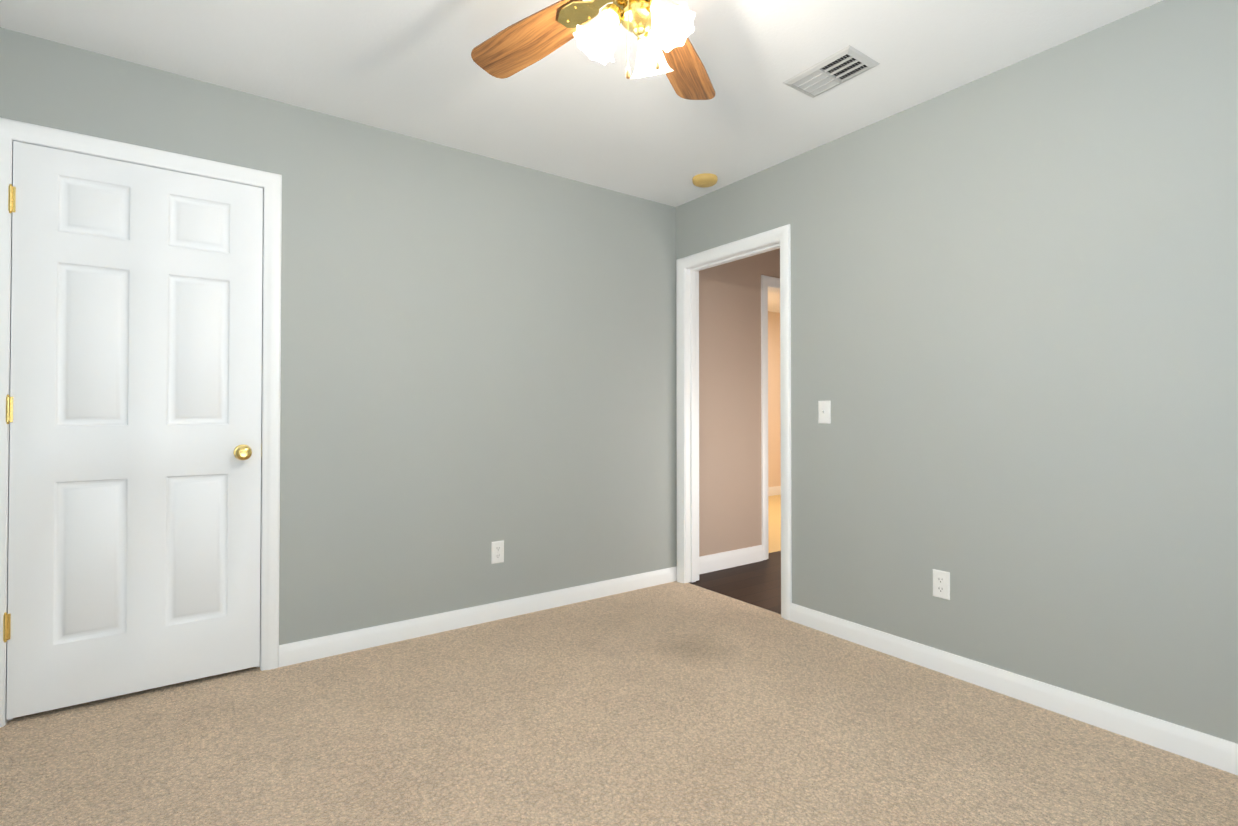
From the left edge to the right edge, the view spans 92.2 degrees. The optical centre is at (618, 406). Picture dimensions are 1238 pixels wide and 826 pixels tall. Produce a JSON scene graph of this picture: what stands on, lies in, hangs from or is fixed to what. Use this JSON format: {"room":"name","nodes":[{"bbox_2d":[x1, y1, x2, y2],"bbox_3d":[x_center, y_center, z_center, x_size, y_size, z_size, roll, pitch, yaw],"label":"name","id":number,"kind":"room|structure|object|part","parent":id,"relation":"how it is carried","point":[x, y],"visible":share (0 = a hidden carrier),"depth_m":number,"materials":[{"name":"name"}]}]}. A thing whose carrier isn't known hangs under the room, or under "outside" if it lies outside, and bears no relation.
{"room":"empty bedroom","nodes":[
{"label":"empty bedroom","id":0,"kind":"room"},
{"bbox_2d":[0,27,779,644],"bbox_3d":[-0.210,-0.089,3.576,5.920,2.440,0.160,0,-1,-36],"label":"wall","id":1,"kind":"structure","parent":0,"point":[478,355],"depth_m":3.02,"materials":[{"name":"grey paint"}]},
{"bbox_2d":[3,184,15,641],"bbox_3d":[-2.136,0.021,2.084,0.022,1.603,0.013,0,-1,-36],"label":"closet hinges","id":2,"kind":"object","parent":1,"relation":"attached to","point":[9,412],"visible":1,"depth_m":2.08,"materials":[{"name":"gold metal"}]},
{"bbox_2d":[6,141,262,719],"bbox_3d":[-1.818,0.081,2.298,0.760,2.030,0.106,0,-1,-36],"label":"closet door","id":3,"kind":"structure","parent":1,"relation":"in","point":[135,451],"depth_m":2.28,"materials":[{"name":"white wood"}]},
{"bbox_3d":[-1.549,0.193,2.487,0.100,0.066,0.100,0,-1,-36],"label":"closet knob","id":4,"kind":"part","parent":3,"relation":"part of","materials":[{"name":"gold metal"}]},
{"bbox_2d":[0,117,281,727],"bbox_3d":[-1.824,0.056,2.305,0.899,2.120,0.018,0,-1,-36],"label":"trim","id":5,"kind":"structure","parent":1,"relation":"attached to","point":[269,182],"depth_m":2.52,"materials":[{"name":"white wood"}]},
{"bbox_2d":[279,567,676,666],"bbox_3d":[-0.542,1.082,3.217,2.262,0.090,0.014,0,-1,-36],"label":"baseboard","id":6,"kind":"structure","parent":1,"relation":"attached to","point":[345,642],"depth_m":3.01,"materials":[{"name":"white wood"}]},
{"bbox_2d":[491,540,503,563],"bbox_3d":[-0.641,0.773,3.154,0.070,0.115,0.007,0,-1,-36],"label":"electrical outlet","id":7,"kind":"object","parent":1,"relation":"attached to","point":[497,551],"visible":1,"depth_m":3.15,"materials":[{"name":"white plastic"}]},
{"bbox_2d":[699,545,762,573],"bbox_3d":[0.757,1.085,4.200,0.755,0.115,0.015,0,-1,-36],"label":"baseboard","id":8,"kind":"structure","parent":1,"relation":"attached to","point":[727,559],"depth_m":4.21,"materials":[{"name":"white wood"}]},
{"bbox_2d":[761,275,779,559],"bbox_3d":[1.410,0.085,4.764,0.950,2.120,0.156,0,-1,-36],"label":"door frame","id":9,"kind":"structure","parent":1,"relation":"attached to","point":[766,281],"depth_m":4.44,"materials":[{"name":"white wood"}]},
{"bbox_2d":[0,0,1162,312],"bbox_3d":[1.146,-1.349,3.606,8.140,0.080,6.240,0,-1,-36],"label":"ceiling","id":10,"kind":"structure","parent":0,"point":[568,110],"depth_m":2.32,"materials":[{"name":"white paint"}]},
{"bbox_2d":[471,0,714,99],"bbox_3d":[0.013,-1.056,1.480,1.170,0.555,1.206,0,-1,-36],"label":"fan","id":11,"kind":"object","parent":10,"relation":"hanging from","point":[661,30],"visible":1,"depth_m":1.62,"materials":[{"name":"brown wood"}]},
{"bbox_3d":[-0.057,-0.925,1.476,0.117,0.122,0.116,0,-1,-36],"label":"lamp shade","id":12,"kind":"part","parent":11,"relation":"part of","materials":[{"name":"white glass"}]},
{"bbox_3d":[0.087,-0.924,1.602,0.114,0.122,0.114,0,-1,-36],"label":"lamp shade","id":13,"kind":"part","parent":11,"relation":"part of","materials":[{"name":"white glass"}]},
{"bbox_3d":[0.121,-0.926,1.414,0.119,0.122,0.119,0,-1,-36],"label":"lamp shade","id":14,"kind":"part","parent":11,"relation":"part of","materials":[{"name":"white glass"}]},
{"bbox_2d":[692,173,717,187],"bbox_3d":[0.495,-1.293,3.427,0.144,0.037,0.144,0,-1,-36],"label":"smoke detector","id":15,"kind":"object","parent":10,"relation":"attached to","point":[704,180],"visible":1,"depth_m":3.39,"materials":[{"name":"beige plastic"}]},
{"bbox_2d":[783,45,879,97],"bbox_3d":[0.839,-1.318,2.370,0.202,0.011,0.307,0,-1,-36],"label":"ceiling vent","id":16,"kind":"object","parent":10,"relation":"in","point":[847,63],"visible":1,"depth_m":2.35,"materials":[{"name":"metal"}]},
{"bbox_2d":[0,581,1237,825],"bbox_3d":[-0.182,1.137,1.575,3.645,0.060,4.540,0,-1,-36],"label":"floor carpet","id":17,"kind":"object","parent":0,"point":[674,703],"visible":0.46,"depth_m":1.96,"materials":[{"name":"beige carpet"}]},
{"bbox_2d":[689,551,780,613],"bbox_3d":[1.713,1.168,4.008,2.275,0.056,1.680,0,-1,-36],"label":"floor","id":18,"kind":"structure","parent":0,"point":[758,584],"depth_m":3.85,"materials":[{"name":"brown wood"}]},
{"bbox_2d":[768,495,780,552],"bbox_3d":[1.503,1.194,6.284,4.400,0.056,2.260,0,-1,-36],"label":"floor","id":19,"kind":"structure","parent":0,"point":[774,521],"depth_m":5.90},
{"bbox_2d":[768,311,780,486],"bbox_3d":[0.830,-0.048,7.132,4.280,2.440,0.120,0,-1,-36],"label":"wall","id":20,"kind":"structure","parent":0,"point":[774,450],"depth_m":7.95,"materials":[{"name":"beige paint"}]},
{"bbox_2d":[768,486,780,495],"bbox_3d":[0.869,1.118,7.063,4.280,0.115,0.015,0,-1,-36],"label":"baseboard","id":21,"kind":"structure","parent":20,"relation":"attached to","point":[776,490],"depth_m":7.91,"materials":[{"name":"white wood"}]},
{"bbox_2d":[676,0,1237,743],"bbox_3d":[1.536,-0.103,2.381,0.120,2.440,3.820,0,-1,-36],"label":"wall","id":22,"kind":"structure","parent":0,"point":[1014,324],"depth_m":2.23,"materials":[{"name":"grey paint"}]},
{"bbox_2d":[685,240,779,582],"bbox_3d":[0.696,0.110,3.548,0.120,2.041,0.800,0,-1,-36],"label":"trim","id":23,"kind":"structure","parent":22,"relation":"attached to","point":[692,423],"depth_m":3.84,"materials":[{"name":"white wood"}]},
{"bbox_2d":[676,224,791,619],"bbox_3d":[0.696,0.085,3.548,0.156,2.090,0.900,0,-1,-36],"label":"door frame","id":24,"kind":"structure","parent":22,"relation":"attached to","point":[782,234],"depth_m":3.19,"materials":[{"name":"white wood"}]},
{"bbox_2d":[818,401,830,423],"bbox_3d":[1.021,0.030,2.976,0.020,0.115,0.070,0,-1,-36],"label":"switch plate","id":25,"kind":"object","parent":22,"relation":"attached to","point":[824,412],"visible":1,"depth_m":2.98,"materials":[{"name":"white plastic"}]},
{"bbox_2d":[933,569,949,599],"bbox_3d":[1.357,0.751,2.511,0.007,0.115,0.070,0,-1,-36],"label":"electrical outlet","id":26,"kind":"object","parent":22,"relation":"attached to","point":[941,584],"visible":1,"depth_m":2.51,"materials":[{"name":"white plastic"}]},
{"bbox_2d":[790,603,1237,774],"bbox_3d":[1.706,1.068,2.016,0.014,0.090,2.750,0,-1,-36],"label":"baseboard","id":27,"kind":"structure","parent":22,"relation":"attached to","point":[1208,749],"depth_m":2.20,"materials":[{"name":"white wood"}]}
]}

